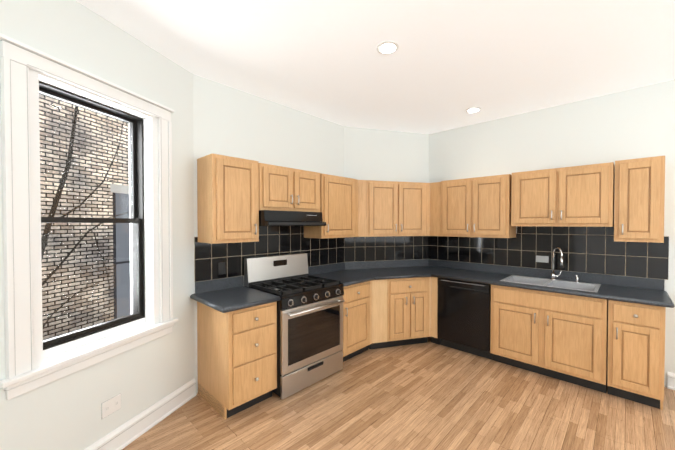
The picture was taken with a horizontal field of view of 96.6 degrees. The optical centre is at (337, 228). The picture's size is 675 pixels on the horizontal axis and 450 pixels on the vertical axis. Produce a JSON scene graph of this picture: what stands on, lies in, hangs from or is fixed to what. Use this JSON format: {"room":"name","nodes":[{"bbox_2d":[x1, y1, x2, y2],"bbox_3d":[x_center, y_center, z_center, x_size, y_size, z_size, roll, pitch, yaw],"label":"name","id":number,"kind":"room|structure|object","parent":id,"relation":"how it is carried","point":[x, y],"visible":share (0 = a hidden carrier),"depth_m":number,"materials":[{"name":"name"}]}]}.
{"room":"kitchen","nodes":[
{"label":"kitchen","id":0,"kind":"room"},
{"bbox_2d":[0,0,194,449],"bbox_3d":[-1.639,0.068,2.093,0.300,2.880,1.375,0,1,17],"label":"wall","id":1,"kind":"structure","parent":0,"point":[63,413],"depth_m":2.00,"materials":[{"name":"white paint"}]},
{"bbox_2d":[0,33,178,399],"bbox_3d":[-1.627,-0.052,2.009,0.332,1.812,1.066,0,1,17],"label":"window","id":2,"kind":"structure","parent":1,"relation":"in","point":[34,359],"depth_m":1.81,"materials":[{"name":"white paint"}]},
{"bbox_2d":[101,393,120,419],"bbox_3d":[-1.509,1.184,2.010,0.008,0.106,0.128,0,1,17],"label":"electrical outlet","id":3,"kind":"object","parent":1,"relation":"attached to","point":[110,406],"visible":1,"depth_m":2.00,"materials":[{"name":"grey plastic"}]},
{"bbox_2d":[84,378,196,449],"bbox_3d":[-1.485,1.434,2.060,0.026,0.150,1.361,0,1,17],"label":"baseboard","id":4,"kind":"structure","parent":1,"relation":"attached to","point":[124,435],"depth_m":2.23,"materials":[{"name":"white paint"}]},
{"bbox_2d":[193,74,343,392],"bbox_3d":[-0.707,0.046,3.524,0.300,2.880,2.090,1,1,44],"label":"wall","id":5,"kind":"structure","parent":0,"point":[231,121],"depth_m":3.15,"materials":[{"name":"white paint"}]},
{"bbox_2d":[197,153,258,243],"bbox_3d":[-0.979,-0.253,2.738,0.369,0.748,0.436,1,1,44],"label":"upper cabinet","id":6,"kind":"object","parent":5,"relation":"attached to","point":[227,199],"visible":1,"depth_m":2.61,"materials":[{"name":"brown wood"}]},
{"bbox_2d":[194,226,344,281],"bbox_3d":[-0.595,0.179,3.418,0.008,0.582,1.988,1,1,44],"label":"backsplash","id":7,"kind":"structure","parent":5,"relation":"attached to","point":[273,241],"depth_m":3.23,"materials":[{"name":"black tile"}]},
{"bbox_2d":[218,262,224,274],"bbox_3d":[-1.108,0.379,2.880,0.004,0.115,0.070,1,1,44],"label":"electrical outlet","id":8,"kind":"object","parent":7,"relation":"attached to","point":[221,267],"visible":1,"depth_m":2.88,"materials":[{"name":"black plastic"}]},
{"bbox_2d":[259,163,319,211],"bbox_3d":[-0.553,-0.401,3.176,0.369,0.441,0.771,1,1,44],"label":"upper cabinet","id":9,"kind":"object","parent":5,"relation":"attached to","point":[281,188],"visible":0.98,"depth_m":3.03,"materials":[{"name":"brown wood"}]},
{"bbox_2d":[259,210,325,225],"bbox_3d":[-0.536,-0.102,3.140,0.451,0.149,0.731,1,1,44],"label":"range hood","id":10,"kind":"object","parent":9,"relation":"attached to","point":[280,218],"visible":0.96,"depth_m":2.95,"materials":[{"name":"black metal"}]},
{"bbox_2d":[304,173,355,238],"bbox_3d":[-0.068,-0.260,3.682,0.369,0.733,0.587,1,1,44],"label":"upper cabinet","id":11,"kind":"object","parent":5,"relation":"attached to","point":[338,202],"visible":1,"depth_m":3.54,"materials":[{"name":"brown wood"}]},
{"bbox_2d":[76,0,674,133],"bbox_3d":[0.550,-1.413,0.843,5.200,0.120,6.358,1,1,44],"label":"ceiling","id":12,"kind":"structure","parent":0,"point":[447,65],"depth_m":2.32,"materials":[{"name":"white paint"}]},
{"bbox_2d":[376,41,398,54],"bbox_3d":[0.381,-1.370,2.283,0.170,0.008,0.170,1,1,44],"label":"recessed light","id":13,"kind":"object","parent":12,"relation":"in","point":[387,47],"visible":1,"depth_m":2.27,"materials":[{"name":"white paint"}]},
{"bbox_2d":[466,107,480,112],"bbox_3d":[1.594,-1.389,3.526,0.170,0.008,0.170,1,1,44],"label":"recessed light","id":14,"kind":"object","parent":12,"relation":"in","point":[473,109],"visible":1,"depth_m":3.52,"materials":[{"name":"white paint"}]},
{"bbox_2d":[344,126,428,260],"bbox_3d":[0.685,0.032,4.462,1.321,2.880,0.300,0,1,-16],"label":"wall","id":15,"kind":"structure","parent":0,"point":[381,155],"depth_m":4.29,"materials":[{"name":"white paint"}]},
{"bbox_2d":[345,236,427,261],"bbox_3d":[0.728,0.253,4.316,1.319,0.407,0.008,0,1,-16],"label":"backsplash","id":16,"kind":"structure","parent":15,"relation":"attached to","point":[359,249],"depth_m":4.30,"materials":[{"name":"black tile"}]},
{"bbox_2d":[355,180,440,236],"bbox_3d":[0.762,-0.263,4.079,1.194,0.728,0.446,0,1,-16],"label":"upper cabinet","id":17,"kind":"object","parent":15,"relation":"attached to","point":[389,208],"visible":1,"depth_m":3.98,"materials":[{"name":"brown wood"}]},
{"bbox_2d":[122,337,674,449],"bbox_3d":[0.550,1.586,0.888,5.200,0.120,6.358,1,1,44],"label":"floor","id":18,"kind":"structure","parent":0,"point":[428,395],"depth_m":2.42,"materials":[{"name":"laminate"}]},
{"bbox_2d":[197,301,276,418],"bbox_3d":[-0.882,1.061,2.660,0.660,0.874,0.442,1,1,44],"label":"base cabinet","id":19,"kind":"object","parent":18,"relation":"on","point":[237,359],"visible":0.98,"depth_m":2.46,"materials":[{"name":"brown wood"}]},
{"bbox_2d":[190,276,280,312],"bbox_3d":[-0.905,0.553,2.630,0.661,0.140,0.515,1,1,44],"label":"countertop","id":20,"kind":"structure","parent":19,"relation":"on","point":[225,295],"depth_m":2.63,"materials":[{"name":"stone"}]},
{"bbox_2d":[244,253,344,398],"bbox_3d":[-0.419,0.896,3.074,0.698,1.195,0.784,1,1,44],"label":"range","id":21,"kind":"object","parent":18,"relation":"on","point":[309,330],"visible":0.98,"depth_m":2.90,"materials":[{"name":"silver metal"}]},
{"bbox_2d":[342,281,369,361],"bbox_3d":[0.010,1.047,3.583,0.662,0.874,0.520,1,1,44],"label":"base cabinet","id":22,"kind":"object","parent":18,"relation":"on","point":[356,320],"visible":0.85,"depth_m":3.38,"materials":[{"name":"brown wood"}]},
{"bbox_2d":[365,279,396,350],"bbox_3d":[0.459,1.043,3.898,0.328,0.874,0.680,0,1,-16],"label":"base cabinet","id":23,"kind":"object","parent":18,"relation":"on","point":[383,293],"depth_m":3.65,"materials":[{"name":"brown wood"}]},
{"bbox_2d":[397,277,440,345],"bbox_3d":[0.854,1.041,4.012,0.668,0.874,0.680,0,1,-16],"label":"base cabinet","id":24,"kind":"object","parent":18,"relation":"on","point":[403,311],"depth_m":3.77,"materials":[{"name":"brown wood"}]},
{"bbox_2d":[308,260,429,286],"bbox_3d":[0.373,0.537,3.677,1.046,0.140,1.182,1,1,44],"label":"countertop","id":25,"kind":"structure","parent":24,"relation":"on","point":[348,273],"depth_m":3.88,"materials":[{"name":"stone"}]},
{"bbox_2d":[394,247,674,307],"bbox_3d":[1.754,0.473,3.645,3.076,0.561,0.690,1,1,44],"label":"countertop","id":26,"kind":"structure","parent":24,"relation":"on","point":[647,291],"depth_m":3.21,"materials":[{"name":"stone"}]},
{"bbox_2d":[500,275,600,291],"bbox_3d":[2.247,0.666,3.202,0.816,0.189,0.494,1,1,44],"label":"sink","id":27,"kind":"object","parent":26,"relation":"in","point":[577,285],"depth_m":3.25,"materials":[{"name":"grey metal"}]},
{"bbox_2d":[550,247,579,282],"bbox_3d":[2.439,0.384,3.237,0.262,0.372,0.159,1,1,44],"label":"faucet","id":28,"kind":"object","parent":26,"relation":"on","point":[553,275],"depth_m":3.29,"materials":[{"name":"silver metal"}]},
{"bbox_2d":[438,278,491,359],"bbox_3d":[1.674,1.048,3.762,0.607,0.867,0.630,1,1,44],"label":"dishwasher","id":29,"kind":"object","parent":18,"relation":"on","point":[464,316],"visible":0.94,"depth_m":3.53,"materials":[{"name":"black metal"}]},
{"bbox_2d":[490,285,607,392],"bbox_3d":[2.237,1.053,3.205,0.960,0.874,0.662,1,1,44],"label":"base cabinet","id":30,"kind":"object","parent":18,"relation":"on","point":[562,337],"visible":1,"depth_m":2.94,"materials":[{"name":"brown wood"}]},
{"bbox_2d":[607,300,665,409],"bbox_3d":[2.713,1.060,2.746,0.342,0.874,0.662,1,1,44],"label":"base cabinet","id":31,"kind":"object","parent":18,"relation":"on","point":[636,352],"visible":0.98,"depth_m":2.53,"materials":[{"name":"brown wood"}]},
{"bbox_2d":[429,79,674,386],"bbox_3d":[3.081,0.053,3.050,4.590,2.880,0.300,1,1,44],"label":"wall","id":32,"kind":"structure","parent":0,"point":[636,123],"depth_m":3.26,"materials":[{"name":"white paint"}]},
{"bbox_2d":[441,174,515,237],"bbox_3d":[1.766,-0.265,3.832,0.819,0.738,0.369,1,1,44],"label":"upper cabinet","id":33,"kind":"object","parent":32,"relation":"attached to","point":[476,207],"visible":1,"depth_m":3.68,"materials":[{"name":"brown wood"}]},
{"bbox_2d":[428,226,668,279],"bbox_3d":[2.230,0.208,3.657,2.423,0.517,0.008,1,1,44],"label":"backsplash","id":34,"kind":"structure","parent":32,"relation":"attached to","point":[598,250],"depth_m":3.35,"materials":[{"name":"black tile"}]},
{"bbox_2d":[536,256,548,262],"bbox_3d":[2.384,0.354,3.502,0.125,0.075,0.004,1,1,44],"label":"electrical outlet","id":35,"kind":"object","parent":34,"relation":"attached to","point":[545,259],"visible":1,"depth_m":3.50,"materials":[{"name":"grey plastic"}]},
{"bbox_2d":[511,162,614,226],"bbox_3d":[2.386,-0.329,3.232,0.858,0.610,0.369,1,1,44],"label":"upper cabinet","id":36,"kind":"object","parent":32,"relation":"attached to","point":[578,196],"visible":1,"depth_m":3.08,"materials":[{"name":"brown wood"}]},
{"bbox_2d":[614,156,664,242],"bbox_3d":[2.818,-0.259,2.817,0.321,0.758,0.369,1,1,44],"label":"upper cabinet","id":37,"kind":"object","parent":32,"relation":"attached to","point":[639,201],"visible":1,"depth_m":2.71,"materials":[{"name":"brown wood"}]},
{"bbox_2d":[667,372,674,389],"bbox_3d":[3.857,1.433,2.096,2.100,0.150,0.026,1,1,44],"label":"baseboard","id":38,"kind":"structure","parent":32,"relation":"attached to","point":[670,380],"depth_m":2.81,"materials":[{"name":"white paint"}]},
{"label":"outside","id":39,"kind":"structure","parent":0,"visible":0},
{"bbox_2d":[39,93,130,339],"bbox_3d":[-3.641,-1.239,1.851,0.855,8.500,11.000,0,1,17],"label":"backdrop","id":40,"kind":"structure","parent":39,"point":[53,236],"depth_m":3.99,"materials":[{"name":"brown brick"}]}
]}

